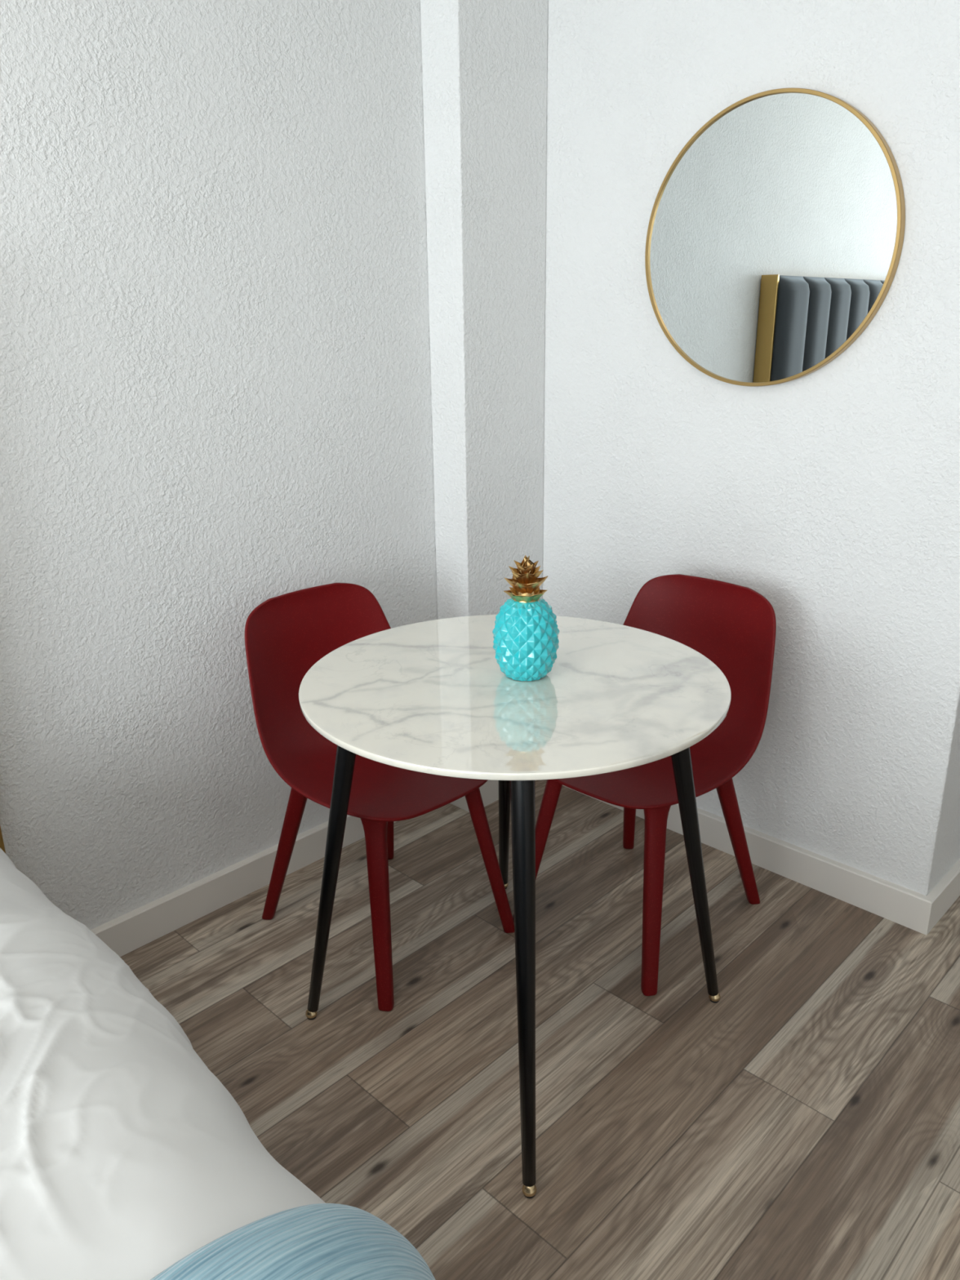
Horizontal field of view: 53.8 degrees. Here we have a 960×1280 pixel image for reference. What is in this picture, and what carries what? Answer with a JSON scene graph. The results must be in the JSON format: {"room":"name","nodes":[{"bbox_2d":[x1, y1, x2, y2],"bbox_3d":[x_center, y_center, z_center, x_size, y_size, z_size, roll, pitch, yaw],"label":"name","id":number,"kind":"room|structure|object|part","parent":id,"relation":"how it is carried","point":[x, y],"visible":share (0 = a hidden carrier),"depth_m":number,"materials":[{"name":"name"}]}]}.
{"room":"bedroom","nodes":[
{"label":"bedroom","id":0,"kind":"room"},
{"bbox_2d":[0,0,437,929],"bbox_3d":[-1.696,-0.254,1.028,0.120,2.620,5.000,17,26,41],"label":"wall","id":1,"kind":"structure","parent":0,"point":[215,398],"depth_m":2.04,"materials":[{"name":"white paint"}]},
{"bbox_2d":[420,0,547,619],"bbox_3d":[0.024,-0.790,2.529,0.126,2.620,0.317,17,26,41],"label":"pillar","id":2,"kind":"structure","parent":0,"point":[484,62],"depth_m":2.42,"materials":[{"name":"white paint"}]},
{"bbox_2d":[120,779,959,1279],"bbox_3d":[0.433,1.151,0.887,4.186,0.001,9.760,17,26,41],"label":"floor","id":3,"kind":"structure","parent":0,"point":[802,1122],"depth_m":1.85,"materials":[{"name":"grey wood"}]},
{"bbox_2d":[0,826,5,853],"bbox_3d":[-0.868,0.478,0.553,2.006,1.520,1.710,17,26,41],"label":"bed","id":4,"kind":"object","parent":3,"relation":"on","point":[2,843],"visible":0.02,"depth_m":1.86,"materials":[{"name":"brown wood"}]},
{"bbox_2d":[0,848,325,1279],"bbox_3d":[-0.781,0.831,0.605,1.978,0.473,1.610,17,26,41],"label":"duvet","id":5,"kind":"object","parent":4,"relation":"on","point":[123,1156],"visible":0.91,"depth_m":0.95,"materials":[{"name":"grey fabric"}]},
{"bbox_2d":[150,1203,435,1279],"bbox_3d":[-0.413,0.849,0.259,0.687,0.308,1.534,17,26,41],"label":"throw blanket","id":6,"kind":"object","parent":5,"relation":"on","point":[318,1241],"visible":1,"depth_m":0.81,"materials":[{"name":"blue fabric"}]},
{"bbox_2d":[244,582,514,1011],"bbox_3d":[-0.234,0.309,2.159,0.489,0.786,0.505,-18,26,-41],"label":"dining chair","id":7,"kind":"object","parent":3,"relation":"on","point":[286,634],"visible":0.66,"depth_m":2.13,"materials":[{"name":"red plastic"}]},
{"bbox_3d":[-0.443,0.480,2.221,0.184,0.427,0.048,2,19,7],"label":"leg","id":8,"kind":"part","parent":7,"relation":"part of","materials":[{"name":"red plastic"}]},
{"bbox_3d":[-0.210,0.557,1.996,0.115,0.421,0.141,-18,26,-41],"label":"leg","id":9,"kind":"part","parent":7,"relation":"part of","materials":[{"name":"red plastic"}]},
{"bbox_3d":[-0.232,0.411,2.417,0.048,0.427,0.184,-3,19,-6],"label":"leg","id":10,"kind":"part","parent":7,"relation":"part of","materials":[{"name":"red plastic"}]},
{"bbox_3d":[0.010,0.484,2.203,0.136,0.421,0.089,-3,19,-6],"label":"leg","id":11,"kind":"part","parent":7,"relation":"part of","materials":[{"name":"red plastic"}]},
{"bbox_2d":[298,614,731,1198],"bbox_3d":[0.066,0.423,1.870,0.789,0.750,0.789,17,26,41],"label":"dining table","id":12,"kind":"object","parent":3,"relation":"on","point":[434,697],"visible":0.84,"depth_m":1.64,"materials":[{"name":"stone"}]},
{"bbox_3d":[-0.286,0.427,1.860,0.157,0.722,0.039,-3,19,-5],"label":"leg","id":13,"kind":"part","parent":12,"relation":"part of","materials":[{"name":"black metal"}]},
{"bbox_3d":[0.059,0.301,2.213,0.039,0.723,0.181,-1,19,-2],"label":"leg","id":14,"kind":"part","parent":12,"relation":"part of","materials":[{"name":"black metal"}]},
{"bbox_3d":[0.073,0.536,1.526,0.039,0.723,0.176,-2,19,-2],"label":"leg","id":15,"kind":"part","parent":12,"relation":"part of","materials":[{"name":"black metal"}]},
{"bbox_2d":[492,555,559,681],"bbox_3d":[0.084,-0.043,1.722,0.123,0.228,0.122,12,22,32],"label":"ornament","id":16,"kind":"object","parent":12,"relation":"on","point":[526,632],"visible":1,"depth_m":1.69,"materials":[{"name":"teal ceramic"}]},
{"bbox_3d":[0.083,-0.111,1.699,0.075,0.085,0.077,5,20,17],"label":"crown","id":17,"kind":"part","parent":16,"relation":"part of","materials":[{"name":"gold metal"}]},
{"bbox_3d":[0.420,0.411,1.879,0.162,0.722,0.039,-3,19,-7],"label":"leg","id":18,"kind":"part","parent":12,"relation":"part of","materials":[{"name":"black metal"}]},
{"bbox_2d":[512,573,776,995],"bbox_3d":[0.387,0.289,2.193,0.489,0.786,0.505,17,25,41],"label":"dining chair","id":19,"kind":"object","parent":3,"relation":"on","point":[733,626],"visible":0.63,"depth_m":2.16,"materials":[{"name":"red plastic"}]},
{"bbox_3d":[0.147,0.470,2.237,0.136,0.421,0.089,1,19,6],"label":"leg","id":20,"kind":"part","parent":19,"relation":"part of","materials":[{"name":"red plastic"}]},
{"bbox_3d":[0.386,0.391,2.451,0.048,0.427,0.184,1,19,6],"label":"leg","id":21,"kind":"part","parent":19,"relation":"part of","materials":[{"name":"red plastic"}]},
{"bbox_3d":[0.382,0.540,2.023,0.089,0.421,0.136,-4,19,-8],"label":"leg","id":22,"kind":"part","parent":19,"relation":"part of","materials":[{"name":"red plastic"}]},
{"bbox_3d":[0.600,0.455,2.256,0.184,0.427,0.048,-3,19,-8],"label":"leg","id":23,"kind":"part","parent":19,"relation":"part of","materials":[{"name":"red plastic"}]},
{"bbox_2d":[542,0,959,895],"bbox_3d":[1.246,-0.965,2.994,1.428,2.620,2.100,17,26,41],"label":"wall","id":24,"kind":"structure","parent":0,"point":[830,494],"depth_m":2.21,"materials":[{"name":"white paint"}]},
{"bbox_2d":[90,779,959,956],"bbox_3d":[-0.429,0.848,1.668,1.328,0.089,7.100,17,26,41],"label":"baseboard","id":25,"kind":"structure","parent":24,"relation":"attached to","point":[913,910],"depth_m":2.34,"materials":[{"name":"white paint"}]},
{"bbox_2d":[644,88,905,386],"bbox_3d":[0.625,-0.873,2.089,0.603,0.603,0.022,16,25,41],"label":"wall mirror","id":26,"kind":"object","parent":24,"relation":"attached to","point":[775,234],"visible":1,"depth_m":2.06,"materials":[{"name":"gold metal"}]}
]}

